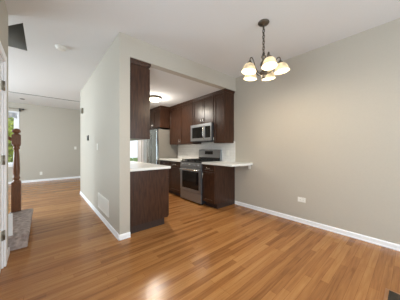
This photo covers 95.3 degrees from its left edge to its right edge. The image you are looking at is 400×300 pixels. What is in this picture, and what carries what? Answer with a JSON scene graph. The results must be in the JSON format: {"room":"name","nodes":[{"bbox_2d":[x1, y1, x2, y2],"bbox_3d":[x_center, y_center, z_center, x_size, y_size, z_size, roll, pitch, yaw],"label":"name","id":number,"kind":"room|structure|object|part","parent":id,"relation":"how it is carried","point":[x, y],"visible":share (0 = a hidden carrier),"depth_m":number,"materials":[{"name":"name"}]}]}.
{"room":"dining room","nodes":[
{"label":"dining room","id":0,"kind":"room"},
{"bbox_2d":[0,0,7,248],"bbox_3d":[-1.555,-0.170,-0.876,2.900,2.720,5.300,0,0,-41],"label":"wall","id":1,"kind":"structure","parent":0,"point":[3,10],"depth_m":1.98,"materials":[{"name":"beige paint"}]},
{"bbox_2d":[0,41,6,271],"bbox_3d":[-1.732,0.120,1.504,0.176,2.140,0.960,0,0,-41],"label":"door","id":2,"kind":"structure","parent":1,"relation":"in","point":[3,60],"depth_m":1.83,"materials":[{"name":"white paint"}]},
{"bbox_2d":[8,23,26,50],"bbox_3d":[-3.491,-2.150,1.527,3.100,1.240,1.070,0,0,-41],"label":"wall","id":3,"kind":"structure","parent":0,"point":[16,35],"depth_m":2.77,"materials":[{"name":"paint"}]},
{"bbox_2d":[8,102,79,181],"bbox_3d":[-6.571,-0.205,6.232,4.570,2.790,0.120,0,0,-41],"label":"wall","id":4,"kind":"structure","parent":0,"point":[49,135],"depth_m":6.85,"materials":[{"name":"beige paint"}]},
{"bbox_2d":[8,111,18,166],"bbox_3d":[-6.861,-0.345,5.930,1.415,1.910,0.160,0,0,-41],"label":"window","id":5,"kind":"structure","parent":4,"relation":"in","point":[16,121],"depth_m":6.32,"materials":[{"name":"white paint"}]},
{"bbox_2d":[8,112,15,118],"bbox_3d":[-6.825,-1.151,5.888,1.275,0.198,0.032,0,0,-41],"label":"valance","id":6,"kind":"object","parent":5,"relation":"attached to","point":[10,114],"visible":0.56,"depth_m":6.22,"materials":[{"name":"white fabric"}]},
{"bbox_3d":[-6.887,-0.350,5.960,1.235,1.720,0.080,0,0,-41],"label":"frame","id":7,"kind":"part","parent":5,"relation":"part of","materials":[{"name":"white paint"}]},
{"bbox_3d":[-6.842,-0.395,5.908,1.415,1.810,0.018,0,0,-41],"label":"casing","id":8,"kind":"part","parent":5,"relation":"part of","materials":[{"name":"white paint"}]},
{"bbox_2d":[8,176,79,183],"bbox_3d":[-6.572,1.155,6.142,4.450,0.071,0.016,0,0,-41],"label":"baseboard","id":9,"kind":"structure","parent":4,"relation":"attached to","point":[75,176],"depth_m":6.86,"materials":[{"name":"white paint"}]},
{"bbox_2d":[8,92,79,109],"bbox_3d":[-5.935,-1.650,5.494,4.570,0.100,2.070,0,0,-41],"label":"ceiling","id":10,"kind":"structure","parent":0,"point":[12,97],"depth_m":6.14,"materials":[{"name":"white paint"}]},
{"bbox_2d":[81,32,129,234],"bbox_3d":[-2.030,-0.170,3.623,0.136,2.720,3.160,0,0,-41],"label":"wall","id":11,"kind":"structure","parent":0,"point":[105,97],"depth_m":2.74,"materials":[{"name":"beige paint"}]},
{"bbox_2d":[98,193,108,217],"bbox_3d":[-1.600,0.907,3.010,0.012,0.255,0.680,0,0,-41],"label":"air vent","id":12,"kind":"object","parent":11,"relation":"in","point":[103,203],"visible":1,"depth_m":2.97,"materials":[{"name":"white plastic"}]},
{"bbox_2d":[80,191,130,240],"bbox_3d":[-2.069,1.155,3.658,0.154,0.071,3.296,0,0,-41],"label":"baseboard","id":13,"kind":"structure","parent":11,"relation":"attached to","point":[114,232],"depth_m":2.76,"materials":[{"name":"white paint"}]},
{"bbox_2d":[130,58,150,140],"bbox_3d":[-1.088,-0.698,2.896,0.343,1.105,0.790,0,0,-41],"label":"upper cabinet","id":14,"kind":"object","parent":11,"relation":"attached to","point":[139,70],"visible":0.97,"depth_m":2.60,"materials":[{"name":"brown wood"}]},
{"bbox_3d":[-1.098,-1.221,2.888,0.317,0.058,0.790,0,0,-41],"label":"crown molding","id":15,"kind":"part","parent":14,"relation":"part of","materials":[{"name":"brown wood"}]},
{"bbox_3d":[-0.873,-0.665,2.846,0.020,1.033,0.372,0,0,-41],"label":"door","id":16,"kind":"part","parent":14,"relation":"part of","materials":[{"name":"brown wood"}]},
{"bbox_2d":[80,92,143,190],"bbox_3d":[-2.240,-0.170,5.606,2.403,2.720,0.120,0,0,-41],"label":"wall","id":17,"kind":"structure","parent":0,"point":[80,92],"depth_m":4.86,"materials":[{"name":"beige paint"}]},
{"bbox_2d":[138,140,142,161],"bbox_3d":[-2.229,0.130,5.572,1.010,2.120,0.086,0,0,-41],"label":"door","id":18,"kind":"structure","parent":17,"relation":"in","point":[139,141],"depth_m":5.84,"materials":[{"name":"white paint"}]},
{"bbox_2d":[130,36,235,90],"bbox_3d":[-0.127,-1.390,3.255,2.267,0.280,0.120,0,0,-41],"label":"wall header","id":19,"kind":"structure","parent":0,"point":[160,59],"depth_m":2.98,"materials":[{"name":"beige paint"}]},
{"bbox_2d":[149,67,221,108],"bbox_3d":[-1.158,-1.290,4.452,2.267,0.080,3.040,0,0,-41],"label":"ceiling","id":20,"kind":"structure","parent":0,"point":[173,89],"depth_m":3.83,"materials":[{"name":"white paint"}]},
{"bbox_2d":[150,95,161,101],"bbox_3d":[-1.095,-1.188,4.401,0.330,0.125,0.330,0,0,-41],"label":"ceiling light","id":21,"kind":"object","parent":20,"relation":"attached to","point":[153,98],"visible":0.77,"depth_m":4.30,"materials":[{"name":"white glass"}]},
{"bbox_2d":[0,178,399,299],"bbox_3d":[-2.184,1.230,2.507,6.600,0.080,11.490,0,0,-41],"label":"floor","id":22,"kind":"structure","parent":0,"point":[199,252],"depth_m":1.97,"materials":[{"name":"brown wood"}]},
{"bbox_2d":[8,128,32,250],"bbox_3d":[-3.613,-0.148,1.657,3.065,2.676,1.205,0,0,-41],"label":"staircase","id":23,"kind":"structure","parent":22,"relation":"on","point":[19,221],"depth_m":2.83,"materials":[{"name":"carpet"}]},
{"bbox_3d":[-2.960,0.385,2.941,0.110,1.230,0.110,0,0,-41],"label":"newel post","id":24,"kind":"part","parent":23,"relation":"part of","materials":[{"name":"brown wood"}]},
{"bbox_2d":[130,169,168,233],"bbox_3d":[-0.977,0.752,3.028,0.682,0.876,0.735,0,0,-41],"label":"base cabinet","id":25,"kind":"object","parent":22,"relation":"on","point":[149,189],"visible":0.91,"depth_m":2.72,"materials":[{"name":"brown wood"}]},
{"bbox_3d":[-0.629,0.773,3.085,0.020,0.610,0.360,0,0,-41],"label":"door","id":26,"kind":"part","parent":25,"relation":"part of","materials":[{"name":"brown wood"}]},
{"bbox_2d":[144,128,176,164],"bbox_3d":[-1.287,0.297,5.723,0.766,1.785,0.885,0,0,-41],"label":"refrigerator","id":27,"kind":"object","parent":22,"relation":"on","point":[158,146],"visible":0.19,"depth_m":5.37,"materials":[{"name":"metal"}]},
{"bbox_3d":[-1.646,0.000,5.707,0.070,1.140,0.438,0,0,-41],"label":"door","id":28,"kind":"part","parent":27,"relation":"part of","materials":[{"name":"metal"}]},
{"bbox_3d":[-1.357,0.000,5.371,0.070,1.140,0.438,0,0,-41],"label":"door","id":29,"kind":"part","parent":27,"relation":"part of","materials":[{"name":"metal"}]},
{"bbox_2d":[160,160,171,192],"bbox_3d":[-0.750,0.752,5.213,0.656,0.876,0.500,0,0,-41],"label":"base cabinet","id":30,"kind":"object","parent":22,"relation":"on","point":[162,162],"visible":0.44,"depth_m":4.94,"materials":[{"name":"brown wood"}]},
{"bbox_3d":[-0.967,0.389,5.026,0.020,0.133,0.492,0,0,-41],"label":"drawer","id":31,"kind":"part","parent":30,"relation":"part of","materials":[{"name":"brown wood"}]},
{"bbox_2d":[170,161,180,195],"bbox_3d":[-0.406,0.752,4.813,0.656,0.876,0.545,0,0,-41],"label":"base cabinet","id":32,"kind":"object","parent":22,"relation":"on","point":[175,188],"visible":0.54,"depth_m":4.64,"materials":[{"name":"brown wood"}]},
{"bbox_2d":[159,158,185,161],"bbox_3d":[-0.570,0.295,5.012,0.645,0.038,1.069,0,0,-41],"label":"countertop","id":33,"kind":"structure","parent":32,"relation":"on","point":[165,159],"depth_m":4.86,"materials":[{"name":"white stone"}]},
{"bbox_3d":[-0.623,0.389,4.626,0.020,0.133,0.537,0,0,-41],"label":"drawer","id":34,"kind":"part","parent":32,"relation":"part of","materials":[{"name":"brown wood"}]},
{"bbox_2d":[180,150,221,204],"bbox_3d":[-0.004,0.603,4.290,0.705,1.175,0.756,0,0,-41],"label":"gas range","id":35,"kind":"object","parent":22,"relation":"on","point":[191,170],"visible":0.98,"depth_m":4.11,"materials":[{"name":"metal"}]},
{"bbox_3d":[-0.215,1.055,4.108,0.028,0.200,0.748,0,0,-41],"label":"storage drawer","id":36,"kind":"part","parent":35,"relation":"part of","materials":[{"name":"metal"}]},
{"bbox_3d":[-0.216,0.685,4.107,0.030,0.520,0.748,0,0,-41],"label":"oven door","id":37,"kind":"part","parent":35,"relation":"part of","materials":[{"name":"metal"}]},
{"bbox_3d":[-0.216,0.355,4.107,0.030,0.120,0.756,0,0,-41],"label":"control panel","id":38,"kind":"part","parent":35,"relation":"part of","materials":[{"name":"metal"}]},
{"bbox_2d":[181,160,212,162],"bbox_3d":[-0.008,0.285,4.286,0.571,0.020,0.756,0,0,-41],"label":"cooktop","id":39,"kind":"object","parent":35,"relation":"in","point":[182,161],"depth_m":4.02,"materials":[{"name":"black metal"}]},
{"bbox_2d":[202,164,234,208],"bbox_3d":[0.392,0.752,3.886,0.656,0.876,0.356,0,0,-41],"label":"base cabinet","id":40,"kind":"object","parent":22,"relation":"on","point":[218,181],"visible":1,"depth_m":3.73,"materials":[{"name":"brown wood"}]},
{"bbox_3d":[0.174,0.389,3.699,0.020,0.133,0.348,0,0,-41],"label":"drawer","id":41,"kind":"part","parent":40,"relation":"part of","materials":[{"name":"brown wood"}]},
{"bbox_3d":[0.174,0.773,3.699,0.020,0.610,0.348,0,0,-41],"label":"door","id":42,"kind":"part","parent":40,"relation":"part of","materials":[{"name":"brown wood"}]},
{"bbox_2d":[202,161,252,166],"bbox_3d":[0.541,0.295,3.722,0.645,0.038,0.807,0,0,-41],"label":"countertop","id":43,"kind":"structure","parent":40,"relation":"on","point":[219,163],"depth_m":3.51,"materials":[{"name":"white stone"}]},
{"bbox_2d":[383,288,399,299],"bbox_3d":[1.498,1.187,1.383,0.355,0.006,0.152,0,0,-41],"label":"floor vent","id":44,"kind":"object","parent":22,"relation":"in","point":[389,294],"visible":1,"depth_m":1.48,"materials":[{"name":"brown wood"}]},
{"bbox_3d":[-1.512,0.752,3.650,0.682,0.876,0.895,0,0,-41],"label":"base cabinet","id":45,"kind":"object","parent":22,"relation":"on","visible":0},
{"bbox_2d":[130,161,170,171],"bbox_3d":[-1.273,0.295,3.364,0.672,0.038,1.680,0,0,-41],"label":"countertop","id":46,"kind":"structure","parent":45,"relation":"on","point":[134,166],"depth_m":2.88,"materials":[{"name":"white stone"}]},
{"bbox_2d":[5,0,399,100],"bbox_3d":[-1.502,-1.580,1.807,6.480,0.100,9.300,0,0,-41],"label":"ceiling","id":47,"kind":"structure","parent":0,"point":[222,36],"depth_m":2.36,"materials":[{"name":"white paint"}]},
{"bbox_2d":[8,91,79,101],"bbox_3d":[-5.300,-1.524,4.664,4.450,0.012,0.015,0,0,-41],"label":"trim","id":48,"kind":"structure","parent":47,"relation":"attached to","point":[8,91],"depth_m":5.31,"materials":[{"name":"grey plastic"}]},
{"bbox_2d":[55,44,66,50],"bbox_3d":[-2.085,-1.509,2.737,0.144,0.042,0.144,0,0,-41],"label":"smoke detector","id":49,"kind":"object","parent":47,"relation":"attached to","point":[59,47],"visible":1,"depth_m":2.70,"materials":[{"name":"white plastic"}]},
{"bbox_2d":[241,19,289,80],"bbox_3d":[0.764,-1.192,2.219,0.554,0.675,0.548,0,0,-41],"label":"chandelier","id":50,"kind":"object","parent":47,"relation":"hanging from","point":[268,63],"visible":1,"depth_m":2.17,"materials":[{"name":"white glass"}]},
{"bbox_3d":[0.573,-0.953,2.146,0.169,0.116,0.170,0,0,-41],"label":"lamp shade","id":51,"kind":"part","parent":50,"relation":"part of","materials":[{"name":"white glass"}]},
{"bbox_3d":[0.652,-0.953,2.371,0.171,0.116,0.170,0,0,-41],"label":"lamp shade","id":52,"kind":"part","parent":50,"relation":"part of","materials":[{"name":"white glass"}]},
{"bbox_3d":[0.768,-1.302,2.204,0.029,0.368,0.029,0,0,4],"label":"chain","id":53,"kind":"part","parent":50,"relation":"part of","materials":[{"name":"brown metal"}]},
{"bbox_3d":[0.891,-0.953,2.366,0.170,0.116,0.171,0,0,-41],"label":"lamp shade","id":54,"kind":"part","parent":50,"relation":"part of","materials":[{"name":"white glass"}]},
{"bbox_3d":[0.764,-0.953,2.001,0.169,0.116,0.169,0,0,-41],"label":"lamp shade","id":55,"kind":"part","parent":50,"relation":"part of","materials":[{"name":"white glass"}]},
{"bbox_3d":[0.960,-0.953,2.138,0.170,0.116,0.170,0,0,-41],"label":"lamp shade","id":56,"kind":"part","parent":50,"relation":"part of","materials":[{"name":"white glass"}]},
{"bbox_2d":[177,18,399,244],"bbox_3d":[1.344,-0.170,3.367,0.130,2.720,8.190,0,0,-41],"label":"wall","id":57,"kind":"structure","parent":0,"point":[325,131],"depth_m":2.65,"materials":[{"name":"beige paint"}]},
{"bbox_2d":[150,105,169,129],"bbox_3d":[-1.216,-0.938,5.774,0.631,0.625,0.920,0,0,-41],"label":"upper cabinet","id":58,"kind":"object","parent":57,"relation":"attached to","point":[160,115],"visible":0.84,"depth_m":5.42,"materials":[{"name":"brown wood"}]},
{"bbox_3d":[-1.578,-0.905,5.774,0.020,0.553,0.438,0,0,-41],"label":"door","id":59,"kind":"part","parent":58,"relation":"part of","materials":[{"name":"brown wood"}]},
{"bbox_3d":[-1.286,-0.905,5.435,0.020,0.553,0.438,0,0,-41],"label":"door","id":60,"kind":"part","parent":58,"relation":"part of","materials":[{"name":"brown wood"}]},
{"bbox_3d":[-1.206,-1.221,5.783,0.605,0.058,0.920,0,0,-41],"label":"crown molding","id":61,"kind":"part","parent":58,"relation":"part of","materials":[{"name":"brown wood"}]},
{"bbox_2d":[170,100,201,144],"bbox_3d":[-0.439,-0.689,5.094,0.341,1.122,1.085,0,0,-41],"label":"upper cabinet","id":62,"kind":"object","parent":57,"relation":"attached to","point":[181,115],"visible":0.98,"depth_m":4.96,"materials":[{"name":"brown wood"}]},
{"bbox_3d":[-0.715,-0.657,5.215,0.020,1.050,0.532,0,0,-41],"label":"door","id":63,"kind":"part","parent":62,"relation":"part of","materials":[{"name":"brown wood"}]},
{"bbox_3d":[-0.429,-1.221,5.102,0.315,0.058,1.085,0,0,-41],"label":"crown molding","id":64,"kind":"part","parent":62,"relation":"part of","materials":[{"name":"brown wood"}]},
{"bbox_3d":[-0.361,-0.657,4.804,0.020,1.050,0.532,0,0,-41],"label":"door","id":65,"kind":"part","parent":62,"relation":"part of","materials":[{"name":"brown wood"}]},
{"bbox_2d":[192,93,213,124],"bbox_3d":[0.159,-0.917,4.398,0.341,0.665,0.740,0,0,-41],"label":"upper cabinet","id":66,"kind":"object","parent":57,"relation":"attached to","point":[203,106],"visible":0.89,"depth_m":4.27,"materials":[{"name":"brown wood"}]},
{"bbox_3d":[-0.060,-0.885,4.454,0.020,0.593,0.360,0,0,-41],"label":"door","id":67,"kind":"part","parent":66,"relation":"part of","materials":[{"name":"brown wood"}]},
{"bbox_2d":[191,123,213,141],"bbox_3d":[0.121,-0.376,4.365,0.419,0.408,0.731,0,0,-41],"label":"microwave","id":68,"kind":"object","parent":66,"relation":"attached to","point":[200,132],"visible":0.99,"depth_m":4.18,"materials":[{"name":"metal"}]},
{"bbox_3d":[-0.049,-0.384,4.350,0.030,0.393,0.531,0,0,-41],"label":"door","id":69,"kind":"part","parent":68,"relation":"part of","materials":[{"name":"metal"}]},
{"bbox_3d":[0.190,-0.384,4.072,0.030,0.393,0.197,0,0,-41],"label":"control panel","id":70,"kind":"part","parent":68,"relation":"part of","materials":[{"name":"metal"}]},
{"bbox_3d":[0.169,-1.221,4.407,0.315,0.058,0.740,0,0,-41],"label":"crown molding","id":71,"kind":"part","parent":66,"relation":"part of","materials":[{"name":"brown wood"}]},
{"bbox_3d":[0.182,-0.885,4.174,0.020,0.593,0.360,0,0,-41],"label":"door","id":72,"kind":"part","parent":66,"relation":"part of","materials":[{"name":"brown wood"}]},
{"bbox_2d":[213,88,234,142],"bbox_3d":[0.516,-0.689,3.983,0.341,1.122,0.345,0,0,-41],"label":"upper cabinet","id":73,"kind":"object","parent":57,"relation":"attached to","point":[224,98],"visible":1,"depth_m":3.88,"materials":[{"name":"brown wood"}]},
{"bbox_3d":[0.410,-0.657,3.908,0.020,1.050,0.310,0,0,-41],"label":"door","id":74,"kind":"part","parent":73,"relation":"part of","materials":[{"name":"brown wood"}]},
{"bbox_3d":[0.526,-1.221,3.992,0.315,0.058,0.345,0,0,-41],"label":"crown molding","id":75,"kind":"part","parent":73,"relation":"part of","materials":[{"name":"brown wood"}]},
{"bbox_2d":[298,197,305,202],"bbox_3d":[1.635,0.818,2.937,0.009,0.075,0.118,0,0,-41],"label":"power outlet","id":76,"kind":"object","parent":57,"relation":"attached to","point":[300,199],"visible":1,"depth_m":2.93,"materials":[{"name":"white plastic"}]},
{"bbox_2d":[235,201,399,250],"bbox_3d":[2.323,1.155,2.132,0.016,0.071,4.802,0,0,-41],"label":"baseboard","id":77,"kind":"structure","parent":57,"relation":"attached to","point":[372,240],"depth_m":2.65,"materials":[{"name":"white paint"}]},
{"label":"outside","id":78,"kind":"structure","parent":0,"visible":0},
{"bbox_3d":[-13.500,1.490,14.155,26.000,0.100,20.930,0,0,-41],"label":"ground","id":79,"kind":"structure","parent":78,"visible":0},
{"bbox_2d":[8,117,13,161],"bbox_3d":[-8.105,-0.144,7.499,2.096,3.167,2.091,0,0,-41],"label":"tree","id":80,"kind":"object","parent":79,"relation":"on","point":[10,125],"visible":0.15,"depth_m":7.23,"materials":[{"name":"green plant"}]}
]}

